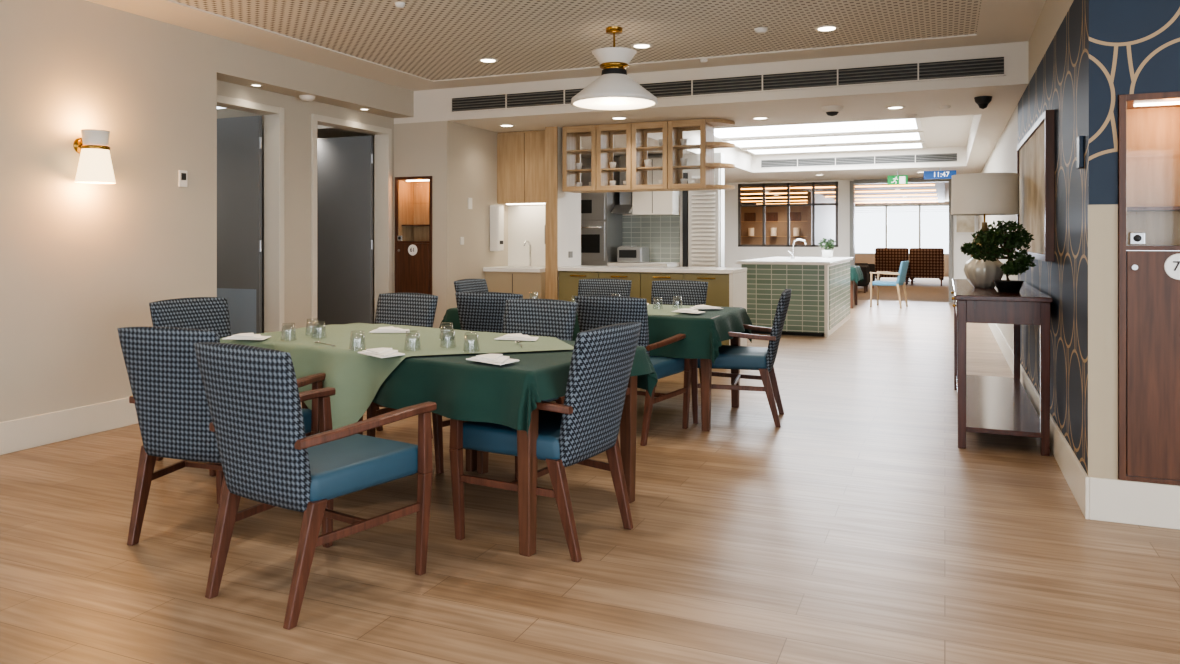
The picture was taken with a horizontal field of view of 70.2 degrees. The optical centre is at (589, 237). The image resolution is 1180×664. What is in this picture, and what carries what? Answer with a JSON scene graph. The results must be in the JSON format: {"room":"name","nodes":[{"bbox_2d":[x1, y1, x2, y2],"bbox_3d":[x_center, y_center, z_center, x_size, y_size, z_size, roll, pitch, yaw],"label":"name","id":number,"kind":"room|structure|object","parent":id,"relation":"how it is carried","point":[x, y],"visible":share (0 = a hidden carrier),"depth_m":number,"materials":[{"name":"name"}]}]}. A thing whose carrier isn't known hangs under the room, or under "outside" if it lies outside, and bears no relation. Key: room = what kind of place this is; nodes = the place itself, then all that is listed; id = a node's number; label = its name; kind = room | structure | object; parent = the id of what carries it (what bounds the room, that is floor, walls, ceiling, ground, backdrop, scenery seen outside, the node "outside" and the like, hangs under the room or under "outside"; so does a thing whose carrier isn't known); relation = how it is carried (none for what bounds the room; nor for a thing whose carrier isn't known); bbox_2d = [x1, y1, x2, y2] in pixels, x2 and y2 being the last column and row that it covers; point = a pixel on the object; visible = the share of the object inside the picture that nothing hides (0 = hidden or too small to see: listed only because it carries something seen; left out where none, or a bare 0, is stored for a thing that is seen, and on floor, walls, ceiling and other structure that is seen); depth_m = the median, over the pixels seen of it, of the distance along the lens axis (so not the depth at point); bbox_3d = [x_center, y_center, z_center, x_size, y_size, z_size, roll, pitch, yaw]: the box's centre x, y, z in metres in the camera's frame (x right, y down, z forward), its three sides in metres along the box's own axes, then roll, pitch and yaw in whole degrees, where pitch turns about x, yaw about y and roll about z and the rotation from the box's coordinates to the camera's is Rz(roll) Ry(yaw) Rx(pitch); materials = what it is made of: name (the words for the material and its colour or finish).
{"room":"care facility","nodes":[
{"label":"care facility","id":0,"kind":"room"},
{"bbox_2d":[0,0,413,421],"bbox_3d":[-4.075,-0.130,3.974,0.400,2.800,10.550,0,0,23],"label":"wall","id":1,"kind":"structure","parent":0,"point":[80,263],"depth_m":5.61,"materials":[{"name":"beige paint"}]},
{"bbox_2d":[0,397,137,454],"bbox_3d":[-4.379,1.175,2.718,0.016,0.190,7.960,0,0,23],"label":"baseboard","id":2,"kind":"structure","parent":1,"relation":"attached to","point":[48,428],"depth_m":5.27,"materials":[{"name":"paint"}]},
{"bbox_2d":[73,129,115,183],"bbox_3d":[-3.148,-0.515,5.336,0.247,0.330,0.224,0,0,23],"label":"wall sconce","id":3,"kind":"object","parent":1,"relation":"attached to","point":[95,163],"visible":1,"depth_m":5.26,"materials":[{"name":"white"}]},
{"bbox_2d":[178,170,186,186],"bbox_3d":[-2.952,-0.430,6.094,0.018,0.120,0.070,0,0,23],"label":"thermostat","id":4,"kind":"object","parent":1,"relation":"attached to","point":[182,174],"visible":1,"depth_m":6.08,"materials":[{"name":"white plastic"}]},
{"bbox_2d":[217,95,283,335],"bbox_3d":[-3.322,0.065,7.130,1.010,2.410,0.930,0,0,23],"label":"door","id":5,"kind":"structure","parent":1,"relation":"in","point":[239,139],"depth_m":7.37,"materials":[{"name":"metal"}]},
{"bbox_2d":[311,114,391,325],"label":"door","id":6,"kind":"structure","parent":1,"relation":"in","point":[341,167],"depth_m":8.83,"materials":[{"name":"metal"}]},
{"bbox_2d":[217,108,373,332],"bbox_3d":[-1.431,0.035,12.546,2.600,2.470,14.000,0,0,23],"label":"door frame","id":7,"kind":"structure","parent":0,"point":[225,112],"depth_m":7.63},
{"bbox_2d":[299,95,314,100],"bbox_3d":[-2.513,-1.240,7.466,0.140,0.040,0.140,0,0,23],"label":"smoke detector","id":8,"kind":"object","parent":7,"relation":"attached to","point":[302,97],"visible":1,"depth_m":7.42,"materials":[{"name":"white paint"}]},
{"bbox_2d":[394,121,507,327],"bbox_3d":[-1.580,0.035,9.352,0.810,2.470,1.300,0,0,23],"label":"wall","id":9,"kind":"structure","parent":0,"point":[460,159],"depth_m":8.79,"materials":[{"name":"beige paint"}]},
{"bbox_2d":[395,176,431,294],"bbox_3d":[-1.786,0.220,8.878,0.456,1.716,0.334,0,0,23],"label":"locker","id":10,"kind":"object","parent":9,"relation":"attached to","point":[413,195],"visible":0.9,"depth_m":8.81,"materials":[{"name":"brown wood"}]},
{"bbox_2d":[490,205,503,250],"bbox_3d":[-1.044,-0.110,9.419,0.122,0.520,0.140,0,0,23],"label":"dispenser","id":11,"kind":"object","parent":9,"relation":"attached to","point":[496,211],"visible":1,"depth_m":9.36,"materials":[{"name":"white plastic"}]},
{"bbox_2d":[497,130,544,204],"bbox_3d":[-0.683,-0.788,9.532,0.700,0.820,0.266,0,0,23],"label":"upper cabinet","id":12,"kind":"object","parent":9,"relation":"attached to","point":[521,154],"visible":0.73,"depth_m":9.43,"materials":[{"name":"brown wood"}]},
{"bbox_2d":[508,204,544,265],"bbox_3d":[-0.685,0.035,9.788,0.920,2.470,0.200,0,0,23],"label":"backsplash","id":13,"kind":"structure","parent":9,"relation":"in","point":[525,222],"depth_m":9.70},
{"bbox_2d":[545,126,580,299],"bbox_3d":[-0.291,0.035,9.372,0.140,2.470,0.660,0,0,23],"label":"wall nib","id":14,"kind":"structure","parent":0,"point":[562,209],"depth_m":9.09,"materials":[{"name":"paint"}]},
{"bbox_2d":[86,0,1045,90],"bbox_3d":[-0.844,-1.630,2.500,11.500,0.200,10.750,0,0,23],"label":"ceiling","id":15,"kind":"structure","parent":0,"point":[1000,21],"depth_m":6.71,"materials":[{"name":"paint"}]},
{"bbox_2d":[394,2,404,8],"bbox_3d":[-1.250,-1.527,5.522,0.070,0.030,0.070,0,0,23],"label":"sprinkler","id":16,"kind":"object","parent":15,"relation":"attached to","point":[400,5],"visible":1,"depth_m":5.50,"materials":[{"name":"white paint"}]},
{"bbox_2d":[478,58,497,62],"bbox_3d":[-0.884,-1.538,7.288,0.177,0.008,0.177,0,0,23],"label":"recessed light","id":17,"kind":"object","parent":15,"relation":"in","point":[484,60],"visible":1,"depth_m":7.28,"materials":[{"name":"white paint"}]},
{"bbox_2d":[173,0,981,79],"bbox_3d":[-1.136,-1.561,2.966,4.840,0.038,9.380,0,0,23],"label":"perforated panel","id":18,"kind":"object","parent":15,"relation":"attached to","point":[428,39],"depth_m":6.13,"materials":[{"name":"beige wood"}]},
{"bbox_2d":[571,26,656,110],"bbox_3d":[0.178,-1.264,6.178,0.636,0.557,0.636,0,0,23],"label":"pendant lamp","id":19,"kind":"object","parent":15,"relation":"hanging from","point":[614,90],"visible":1,"depth_m":6.06,"materials":[{"name":"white metal"}]},
{"bbox_2d":[631,43,652,48],"bbox_3d":[0.415,-1.538,6.740,0.177,0.008,0.177,0,0,23],"label":"recessed light","id":20,"kind":"object","parent":15,"relation":"in","point":[638,45],"visible":1,"depth_m":6.73,"materials":[{"name":"white paint"}]},
{"bbox_2d":[754,27,767,33],"bbox_3d":[1.261,-1.527,6.198,0.100,0.030,0.100,0,0,23],"label":"sensor","id":21,"kind":"object","parent":15,"relation":"attached to","point":[761,30],"visible":1,"depth_m":6.17,"materials":[{"name":"white paint"}]},
{"bbox_2d":[814,25,838,31],"bbox_3d":[1.742,-1.538,6.179,0.177,0.008,0.177,0,0,23],"label":"recessed light","id":22,"kind":"object","parent":15,"relation":"in","point":[827,28],"visible":1,"depth_m":6.17,"materials":[{"name":"white paint"}]},
{"bbox_2d":[0,277,1179,663],"bbox_3d":[3.758,1.320,13.393,11.500,0.100,34.400,0,0,23],"label":"floor","id":23,"kind":"structure","parent":0,"point":[857,528],"depth_m":3.38,"materials":[{"name":"brown wood"}]},
{"bbox_2d":[149,297,230,475],"bbox_3d":[-2.135,0.814,4.861,0.666,0.912,0.626,0,0,30],"label":"dining chair","id":24,"kind":"object","parent":23,"relation":"on","point":[202,313],"visible":0.15,"depth_m":5.00,"materials":[{"name":"blue fabric"}]},
{"bbox_2d":[117,327,325,557],"bbox_3d":[-1.610,0.814,3.657,0.626,0.912,0.666,0,0,19],"label":"dining chair","id":25,"kind":"object","parent":23,"relation":"on","point":[169,398],"visible":0.61,"depth_m":3.42,"materials":[{"name":"blue fabric"}]},
{"bbox_2d":[194,342,436,629],"bbox_3d":[-1.020,0.814,3.072,0.626,0.912,0.666,0,0,33],"label":"dining chair","id":26,"kind":"object","parent":23,"relation":"on","point":[254,399],"visible":1,"depth_m":2.88,"materials":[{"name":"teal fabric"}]},
{"bbox_2d":[302,293,437,437],"bbox_3d":[-1.331,0.814,5.206,0.626,0.912,0.666,0,0,31],"label":"dining chair","id":27,"kind":"object","parent":23,"relation":"on","point":[410,309],"visible":0.13,"depth_m":5.40,"materials":[{"name":"blue fabric"}]},
{"bbox_2d":[454,279,487,292],"bbox_3d":[-0.779,0.814,7.223,0.666,0.912,0.626,0,0,23],"label":"dining chair","id":28,"kind":"object","parent":23,"relation":"on","point":[463,285],"visible":0.08,"depth_m":7.32,"materials":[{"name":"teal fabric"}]},
{"bbox_2d":[455,292,522,332],"bbox_3d":[-0.569,0.814,5.844,0.626,0.912,0.666,0,0,21],"label":"dining chair","id":29,"kind":"object","parent":23,"relation":"on","point":[477,311],"visible":0.2,"depth_m":5.57,"materials":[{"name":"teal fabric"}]},
{"bbox_2d":[358,376,636,556],"bbox_3d":[-0.831,0.897,4.226,2.000,0.745,0.900,0,0,33],"label":"dining table","id":30,"kind":"object","parent":23,"relation":"on","point":[527,460],"visible":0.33,"depth_m":3.37,"materials":[{"name":"brown wood"}]},
{"bbox_2d":[220,323,367,349],"bbox_3d":[-1.265,0.656,4.509,1.137,0.274,1.074,0,0,33],"label":"tablecloth","id":31,"kind":"object","parent":30,"relation":"on","point":[267,343],"visible":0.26,"depth_m":4.28,"materials":[{"name":"fabric"}]},
{"bbox_2d":[222,333,270,339],"bbox_3d":[-1.740,0.500,4.285,0.220,0.024,0.140,0,0,6],"label":"folded napkin","id":32,"kind":"object","parent":31,"relation":"on","point":[242,336],"visible":1,"depth_m":4.24,"materials":[{"name":"white fabric"}]},
{"bbox_2d":[273,324,573,429],"bbox_3d":[-0.931,0.782,4.289,1.916,0.537,1.148,0,0,33],"label":"tablecloth","id":33,"kind":"object","parent":30,"relation":"on","point":[356,378],"visible":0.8,"depth_m":3.97,"materials":[{"name":"fabric"}]},
{"bbox_2d":[358,348,404,357],"bbox_3d":[-0.913,0.500,3.697,0.140,0.024,0.220,0,0,-44],"label":"folded napkin","id":34,"kind":"object","parent":33,"relation":"on","point":[375,352],"visible":1,"depth_m":3.67,"materials":[{"name":"white fabric"}]},
{"bbox_2d":[369,326,409,332],"bbox_3d":[-1.088,0.500,4.595,0.220,0.024,0.140,0,0,-6],"label":"folded napkin","id":35,"kind":"object","parent":33,"relation":"on","point":[391,329],"visible":1,"depth_m":4.55,"materials":[{"name":"white fabric"}]},
{"bbox_2d":[494,333,538,340],"bbox_3d":[-0.362,0.500,4.256,0.220,0.024,0.140,0,0,11],"label":"folded napkin","id":36,"kind":"object","parent":33,"relation":"on","point":[518,336],"visible":1,"depth_m":4.22,"materials":[{"name":"white fabric"}]},
{"bbox_2d":[372,340,657,434],"bbox_3d":[-0.426,0.650,3.965,1.165,0.256,1.066,0,0,33],"label":"tablecloth","id":37,"kind":"object","parent":30,"relation":"on","point":[462,389],"visible":0.43,"depth_m":3.46,"materials":[{"name":"green fabric"}]},
{"bbox_2d":[466,354,519,364],"bbox_3d":[-0.399,0.500,3.501,0.220,0.024,0.140,0,0,40],"label":"folded napkin","id":38,"kind":"object","parent":37,"relation":"on","point":[498,359],"visible":1,"depth_m":3.47,"materials":[{"name":"white fabric"}]},
{"bbox_2d":[432,299,577,479],"bbox_3d":[-0.435,0.814,4.654,0.626,0.912,0.666,0,0,31],"label":"dining chair","id":39,"kind":"object","parent":23,"relation":"on","point":[535,317],"visible":0.16,"depth_m":4.83,"materials":[{"name":"blue fabric"}]},
{"bbox_2d":[483,241,544,298],"bbox_3d":[-0.743,0.650,9.388,0.700,1.240,0.578,0,0,23],"label":"bench","id":40,"kind":"object","parent":23,"relation":"on","point":[525,280],"visible":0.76,"depth_m":9.13,"materials":[{"name":"wood"}]},
{"bbox_2d":[449,322,640,561],"bbox_3d":[-0.161,0.814,3.620,0.666,0.912,0.626,0,0,31],"label":"dining chair","id":41,"kind":"object","parent":23,"relation":"on","point":[587,425],"visible":0.77,"depth_m":3.45,"materials":[{"name":"blue fabric"}]},
{"bbox_2d":[581,165,621,265],"bbox_3d":[0.068,0.120,12.187,0.600,2.300,0.690,0,0,23],"label":"oven tower","id":42,"kind":"object","parent":23,"relation":"on","point":[601,229],"depth_m":11.90,"materials":[{"name":"metal"}]},
{"bbox_2d":[578,278,631,296],"bbox_3d":[0.019,0.814,7.112,0.626,0.912,0.666,0,0,23],"label":"dining chair","id":43,"kind":"object","parent":23,"relation":"on","point":[600,286],"visible":0.11,"depth_m":7.36,"materials":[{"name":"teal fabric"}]},
{"bbox_2d":[575,295,691,445],"bbox_3d":[0.264,0.814,5.471,0.626,0.912,0.666,0,0,29],"label":"dining chair","id":44,"kind":"object","parent":23,"relation":"on","point":[593,311],"visible":0.36,"depth_m":5.23,"materials":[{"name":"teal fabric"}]},
{"bbox_2d":[608,262,679,266],"bbox_3d":[0.768,0.810,11.941,0.878,0.920,0.598,0,0,23],"label":"bench","id":45,"kind":"object","parent":23,"relation":"on","point":[662,264],"visible":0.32,"depth_m":11.73,"materials":[{"name":"white stone"}]},
{"bbox_2d":[617,246,648,261],"bbox_3d":[0.619,0.230,12.027,0.380,0.230,0.360,0,0,23],"label":"microwave","id":46,"kind":"object","parent":45,"relation":"on","point":[624,253],"visible":1,"depth_m":11.88,"materials":[{"name":"metal"}]},
{"bbox_2d":[558,265,746,345],"bbox_3d":[0.658,0.792,8.976,1.913,0.955,0.650,0,0,23],"label":"bench","id":47,"kind":"object","parent":23,"relation":"on","point":[727,286],"visible":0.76,"depth_m":8.68,"materials":[{"name":"wood"}]},
{"bbox_2d":[651,280,707,389],"bbox_3d":[0.638,0.814,6.850,0.626,0.912,0.666,0,0,25],"label":"dining chair","id":48,"kind":"object","parent":23,"relation":"on","point":[692,293],"visible":0.13,"depth_m":7.08,"materials":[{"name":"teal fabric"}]},
{"bbox_2d":[700,308,740,431],"bbox_3d":[0.054,0.897,6.295,2.000,0.745,0.940,0,0,23],"label":"dining table","id":49,"kind":"object","parent":23,"relation":"on","point":[705,364],"visible":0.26,"depth_m":5.52,"materials":[{"name":"brown wood"}]},
{"bbox_2d":[439,306,751,366],"bbox_3d":[0.051,0.685,6.295,2.156,0.326,1.115,0,0,23],"label":"tablecloth","id":50,"kind":"object","parent":49,"relation":"on","point":[704,334],"visible":0.24,"depth_m":5.56,"materials":[{"name":"fabric"}]},
{"bbox_2d":[647,304,699,315],"bbox_3d":[0.064,0.520,6.280,1.530,0.002,0.941,0,0,23],"label":"tablecloth","id":51,"kind":"object","parent":50,"relation":"on","point":[658,309],"visible":0.14,"depth_m":6.12,"materials":[{"name":"fabric"}]},
{"bbox_2d":[672,308,704,313],"bbox_3d":[0.687,0.500,5.789,0.220,0.024,0.140,0,0,40],"label":"folded napkin","id":52,"kind":"object","parent":50,"relation":"on","point":[685,310],"visible":1,"depth_m":5.77,"materials":[{"name":"white fabric"}]},
{"bbox_2d":[690,305,722,308],"bbox_3d":[0.841,0.500,6.104,0.220,0.024,0.140,0,0,-11],"label":"folded napkin","id":53,"kind":"object","parent":50,"relation":"on","point":[695,306],"visible":0.98,"depth_m":6.06,"materials":[{"name":"white fabric"}]},
{"bbox_2d":[691,289,791,426],"bbox_3d":[1.078,0.814,5.925,0.666,0.912,0.626,0,0,16],"label":"dining chair","id":54,"kind":"object","parent":23,"relation":"on","point":[762,359],"visible":0.73,"depth_m":5.70,"materials":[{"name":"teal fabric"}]},
{"bbox_2d":[741,206,806,244],"bbox_3d":[4.617,0.220,22.649,2.880,2.100,0.478,0,0,23],"label":"shelving unit","id":55,"kind":"object","parent":23,"relation":"on","point":[751,217],"visible":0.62,"depth_m":22.44,"materials":[{"name":"brown wood"}]},
{"bbox_2d":[736,257,852,336],"bbox_3d":[3.050,0.787,12.232,1.220,0.965,2.850,0,0,23],"label":"kitchen island","id":56,"kind":"object","parent":23,"relation":"on","point":[819,304],"visible":0.99,"depth_m":11.00,"materials":[{"name":"green tile"}]},
{"bbox_2d":[788,239,806,258],"bbox_3d":[2.959,0.156,11.994,0.266,0.297,0.050,0,0,23],"label":"tap","id":57,"kind":"object","parent":56,"relation":"on","point":[792,257],"visible":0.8,"depth_m":12.00,"materials":[{"name":"silver metal"}]},
{"bbox_2d":[818,238,836,257],"bbox_3d":[3.652,0.152,12.901,0.263,0.305,0.272,0,0,-22],"label":"potted plant","id":58,"kind":"object","parent":56,"relation":"on","point":[826,253],"visible":1,"depth_m":12.84,"materials":[{"name":"green plant"}]},
{"bbox_2d":[850,266,857,307],"bbox_3d":[4.369,0.897,15.740,1.200,0.745,0.900,0,0,23],"label":"dining table","id":59,"kind":"object","parent":23,"relation":"on","point":[853,284],"visible":0.23,"depth_m":15.17,"materials":[{"name":"brown wood"}]},
{"bbox_2d":[850,265,863,284],"bbox_3d":[4.369,0.694,15.740,1.372,0.344,1.072,0,0,23],"label":"tablecloth","id":60,"kind":"object","parent":59,"relation":"on","point":[856,274],"visible":0.24,"depth_m":15.08,"materials":[{"name":"fabric"}]},
{"bbox_2d":[855,265,868,292],"bbox_3d":[6.151,0.770,19.764,0.750,1.000,0.650,0,0,23],"label":"armchair","id":61,"kind":"object","parent":23,"relation":"on","point":[864,268],"visible":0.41,"depth_m":19.37,"materials":[{"name":"fabric"}]},
{"bbox_2d":[855,263,874,287],"bbox_3d":[6.803,0.770,21.433,0.750,1.000,0.700,0,0,3],"label":"armchair","id":62,"kind":"object","parent":23,"relation":"on","point":[871,266],"visible":0.16,"depth_m":21.07,"materials":[{"name":"fabric"}]},
{"bbox_2d":[870,261,908,308],"bbox_3d":[5.515,0.845,15.465,0.587,0.850,0.540,0,0,33],"label":"armchair","id":63,"kind":"object","parent":23,"relation":"on","point":[903,268],"visible":1,"depth_m":15.35,"materials":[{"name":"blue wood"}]},
{"bbox_2d":[875,248,908,284],"bbox_3d":[8.269,0.770,22.968,0.850,1.000,0.750,0,0,23],"label":"patterned armchair","id":64,"kind":"object","parent":23,"relation":"on","point":[886,259],"visible":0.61,"depth_m":22.64,"materials":[{"name":"fabric"}]},
{"bbox_2d":[909,248,943,285],"bbox_3d":[9.070,0.770,22.629,0.850,1.000,0.750,0,0,23],"label":"patterned armchair","id":65,"kind":"object","parent":23,"relation":"on","point":[923,262],"visible":0.99,"depth_m":22.28,"materials":[{"name":"fabric"}]},
{"bbox_2d":[951,279,1052,455],"bbox_3d":[2.858,0.807,5.968,0.530,0.925,2.180,0,0,23],"label":"console table","id":66,"kind":"object","parent":23,"relation":"on","point":[986,404],"visible":0.98,"depth_m":5.07,"materials":[{"name":"brown wood"}]},
{"bbox_2d":[964,257,1003,287],"bbox_3d":[2.728,0.225,5.817,0.260,0.240,0.260,0,0,23],"label":"ribbed vase","id":67,"kind":"object","parent":66,"relation":"on","point":[981,274],"visible":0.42,"depth_m":5.73,"materials":[{"name":"beige ceramic"}]},
{"bbox_2d":[951,173,1018,259],"bbox_3d":[3.127,-0.077,6.658,0.490,0.845,0.490,0,0,23],"label":"table lamp","id":68,"kind":"object","parent":66,"relation":"on","point":[984,194],"visible":0.62,"depth_m":6.46,"materials":[{"name":"beige fabric"}]},
{"bbox_2d":[960,220,1035,291],"bbox_3d":[2.606,0.111,5.376,0.457,0.466,0.359,0,0,23],"label":"bonsai plant","id":69,"kind":"object","parent":66,"relation":"on","point":[1011,239],"visible":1,"depth_m":5.33,"materials":[{"name":"green plant"}]},
{"bbox_2d":[581,153,723,266],"bbox_3d":[-0.145,0.035,12.762,4.400,2.470,0.200,0,0,23],"label":"wall","id":70,"kind":"structure","parent":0,"point":[693,159],"depth_m":11.97,"materials":[{"name":"paint"}]},
{"bbox_2d":[611,155,631,213],"bbox_3d":[0.508,-0.775,12.097,0.278,0.850,0.478,0,0,23],"label":"range hood","id":71,"kind":"object","parent":70,"relation":"attached to","point":[625,207],"visible":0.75,"depth_m":12.10,"materials":[{"name":"metal"}]},
{"bbox_2d":[622,215,679,261],"bbox_3d":[0.883,0.010,12.213,0.878,0.676,0.011,0,0,23],"label":"backsplash","id":72,"kind":"structure","parent":70,"relation":"attached to","point":[660,233],"depth_m":12.18,"materials":[{"name":"tile"}]},
{"bbox_2d":[632,157,679,214],"bbox_3d":[0.944,-0.730,11.997,0.598,0.800,0.358,0,0,23],"label":"upper cabinet","id":73,"kind":"object","parent":70,"relation":"attached to","point":[649,202],"depth_m":11.84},
{"bbox_2d":[682,169,719,266],"bbox_3d":[1.566,0.145,11.892,0.530,2.250,0.068,0,0,23],"label":"door","id":74,"kind":"structure","parent":70,"relation":"in","point":[704,205],"depth_m":11.87,"materials":[{"name":"white laminate"}]},
{"bbox_2d":[317,41,1028,203],"bbox_3d":[5.849,-1.415,18.345,11.500,0.430,23.650,0,0,23],"label":"ceiling","id":75,"kind":"structure","parent":0,"point":[969,130],"depth_m":8.28,"materials":[{"name":"white paint"}]},
{"bbox_2d":[610,117,627,119],"bbox_3d":[0.291,-1.196,8.399,0.177,0.008,0.177,0,0,23],"label":"recessed light","id":76,"kind":"object","parent":75,"relation":"in","point":[614,118],"visible":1,"depth_m":8.40,"materials":[{"name":"white paint"}]},
{"bbox_2d":[562,119,713,192],"bbox_3d":[0.499,-0.849,8.892,1.580,0.698,0.370,0,0,23],"label":"display cabinet","id":77,"kind":"object","parent":75,"relation":"hanging from","point":[672,144],"visible":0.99,"depth_m":8.83,"materials":[{"name":"brown wood"}]},
{"bbox_2d":[706,119,734,189],"bbox_3d":[1.330,-0.848,8.540,0.220,0.695,0.330,0,0,23],"label":"corner shelf","id":78,"kind":"object","parent":77,"relation":"attached to","point":[715,122],"visible":1,"depth_m":8.47,"materials":[{"name":"brown wood"}]},
{"bbox_2d":[451,55,1005,112],"bbox_3d":[0.922,-1.355,7.579,5.080,0.160,0.017,0,0,23],"label":"ceiling vent","id":79,"kind":"object","parent":75,"relation":"in","point":[986,66],"visible":0.93,"depth_m":7.27,"materials":[{"name":"metal"}]},
{"bbox_2d":[699,118,921,138],"bbox_3d":[3.043,-1.520,11.687,2.910,0.017,1.200,0,0,23],"label":"skylight","id":80,"kind":"object","parent":75,"relation":"attached to","point":[915,123],"visible":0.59,"depth_m":11.65,"materials":[{"name":"white"}]},
{"bbox_2d":[723,131,923,147],"bbox_3d":[3.616,-1.520,13.046,2.910,0.017,1.050,0,0,23],"label":"skylight","id":81,"kind":"object","parent":75,"relation":"attached to","point":[911,135],"visible":0.98,"depth_m":12.95,"materials":[{"name":"white"}]},
{"bbox_2d":[821,105,843,115],"bbox_3d":[2.218,-1.157,7.693,0.200,0.085,0.200,0,0,23],"label":"dome","id":82,"kind":"object","parent":75,"relation":"attached to","point":[831,110],"visible":1,"depth_m":7.64,"materials":[{"name":"white paint"}]},
{"bbox_2d":[743,142,925,154],"bbox_3d":[4.142,-1.520,14.290,2.910,0.017,0.850,0,0,23],"label":"skylight","id":83,"kind":"object","parent":75,"relation":"attached to","point":[905,145],"visible":1,"depth_m":14.26,"materials":[{"name":"white"}]},
{"bbox_2d":[760,152,957,167],"bbox_3d":[4.634,-1.350,14.696,3.300,0.160,0.017,0,0,23],"label":"ceiling vent","id":84,"kind":"object","parent":75,"relation":"in","point":[931,157],"visible":1,"depth_m":14.65,"materials":[{"name":"metal"}]},
{"bbox_2d":[885,106,904,108],"bbox_3d":[2.804,-1.196,7.717,0.177,0.008,0.177,0,0,23],"label":"recessed light","id":85,"kind":"object","parent":75,"relation":"in","point":[889,107],"visible":1,"depth_m":7.70,"materials":[{"name":"white paint"}]},
{"bbox_2d":[887,171,907,184],"bbox_3d":[5.505,-1.075,15.038,0.340,0.250,0.050,0,0,23],"label":"exit sign","id":86,"kind":"object","parent":75,"relation":"hanging from","point":[897,179],"visible":1,"depth_m":15.02,"materials":[{"name":"green"}]},
{"bbox_2d":[924,168,955,178],"bbox_3d":[6.035,-1.110,14.492,0.520,0.180,0.064,0,0,23],"label":"digital clock","id":87,"kind":"object","parent":75,"relation":"hanging from","point":[946,174],"visible":0.99,"depth_m":14.47,"materials":[{"name":"blue"}]},
{"bbox_2d":[939,105,950,109],"bbox_3d":[3.230,-1.185,7.646,0.100,0.030,0.100,0,0,23],"label":"sensor","id":88,"kind":"object","parent":75,"relation":"attached to","point":[944,107],"visible":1,"depth_m":7.61,"materials":[{"name":"white paint"}]},
{"bbox_2d":[974,96,991,108],"bbox_3d":[3.350,-1.149,7.161,0.140,0.102,0.140,0,0,23],"label":"dome","id":89,"kind":"object","parent":75,"relation":"attached to","point":[982,101],"visible":1,"depth_m":7.12,"materials":[{"name":"plastic"}]},
{"bbox_2d":[807,191,834,244],"bbox_3d":[7.113,0.066,24.677,0.100,2.409,9.000,0,0,23],"label":"wall lounge partition","id":90,"kind":"structure","parent":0,"point":[824,214],"depth_m":22.18,"materials":[{"name":"paint"}]},
{"bbox_2d":[741,182,944,203],"bbox_3d":[6.537,-1.155,23.184,6.000,0.080,10.200,0,0,23],"label":"window blinds","id":91,"kind":"object","parent":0,"point":[916,192],"visible":0.56,"depth_m":21.54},
{"bbox_2d":[750,201,948,276],"bbox_3d":[8.627,0.035,29.031,7.900,2.470,0.200,0,0,23],"label":"wall","id":92,"kind":"structure","parent":0,"point":[870,259],"depth_m":28.44,"materials":[{"name":"paint"}]},
{"bbox_2d":[855,204,948,254],"bbox_3d":[10.459,-0.270,28.165,3.150,1.680,0.170,0,0,23],"label":"window","id":93,"kind":"structure","parent":92,"relation":"in","point":[885,206],"depth_m":28.23,"materials":[{"name":"metal"}]},
{"bbox_2d":[724,179,977,302],"bbox_3d":[3.957,0.035,17.977,7.900,2.470,0.200,0,0,23],"label":"wall","id":94,"kind":"structure","parent":0,"point":[733,253],"depth_m":17.66,"materials":[{"name":"white paint"}]},
{"bbox_2d":[738,181,837,246],"bbox_3d":[4.186,-0.490,17.826,2.100,1.360,0.060,0,0,23],"label":"window","id":95,"kind":"structure","parent":94,"relation":"in","point":[813,204],"depth_m":17.79,"materials":[{"name":"brown metal"}]},
{"bbox_2d":[850,178,952,302],"bbox_3d":[6.281,0.040,16.990,1.950,2.460,0.250,0,0,23],"label":"door frame","id":96,"kind":"structure","parent":94,"relation":"attached to","point":[910,180],"depth_m":16.81,"materials":[{"name":"paint"}]},
{"bbox_2d":[955,215,975,233],"bbox_3d":[7.335,-0.330,16.414,0.380,0.500,0.050,0,0,23],"label":"framed print","id":97,"kind":"object","parent":94,"relation":"attached to","point":[964,224],"visible":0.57,"depth_m":16.39,"materials":[{"name":"beige paper"}]},
{"bbox_2d":[978,0,1102,474],"bbox_3d":[7.551,-0.130,16.014,0.250,2.800,26.620,0,0,23],"label":"wall","id":98,"kind":"structure","parent":0,"point":[1066,39],"depth_m":4.50,"materials":[{"name":"paint"}]},
{"bbox_2d":[1017,110,1054,261],"bbox_3d":[3.146,-0.310,5.972,0.048,0.900,2.150,0,0,23],"label":"framed artwork","id":99,"kind":"object","parent":98,"relation":"attached to","point":[1036,150],"visible":0.83,"depth_m":5.45,"materials":[{"name":"brown wood"}]},
{"bbox_2d":[1077,136,1083,168],"bbox_3d":[2.318,-0.405,3.971,0.020,0.150,0.080,0,0,23],"label":"panel","id":100,"kind":"object","parent":98,"relation":"attached to","point":[1080,140],"visible":1,"depth_m":3.94,"materials":[{"name":"silver plastic"}]},
{"bbox_2d":[988,323,1179,529],"bbox_3d":[6.213,1.175,9.460,2.916,0.190,13.536,0,0,23],"label":"baseboard","id":101,"kind":"structure","parent":98,"relation":"attached to","point":[1100,499],"depth_m":3.76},
{"bbox_2d":[1103,0,1179,479],"bbox_3d":[3.700,-0.130,3.420,2.845,2.800,0.420,0,0,23],"label":"wall","id":102,"kind":"structure","parent":0,"point":[1141,38],"depth_m":3.76,"materials":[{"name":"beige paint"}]},
{"bbox_2d":[1088,205,1103,477],"bbox_3d":[2.280,0.465,3.787,0.062,1.230,0.008,0,0,23],"label":"trim","id":103,"kind":"structure","parent":102,"relation":"attached to","point":[1095,212],"depth_m":3.78,"materials":[{"name":"beige laminate"}]},
{"bbox_2d":[1118,91,1179,485],"bbox_3d":[2.623,0.220,3.791,0.453,1.716,0.334,0,0,23],"label":"door","id":104,"kind":"structure","parent":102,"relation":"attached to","point":[1148,123],"depth_m":3.73,"materials":[{"name":"brown wood"}]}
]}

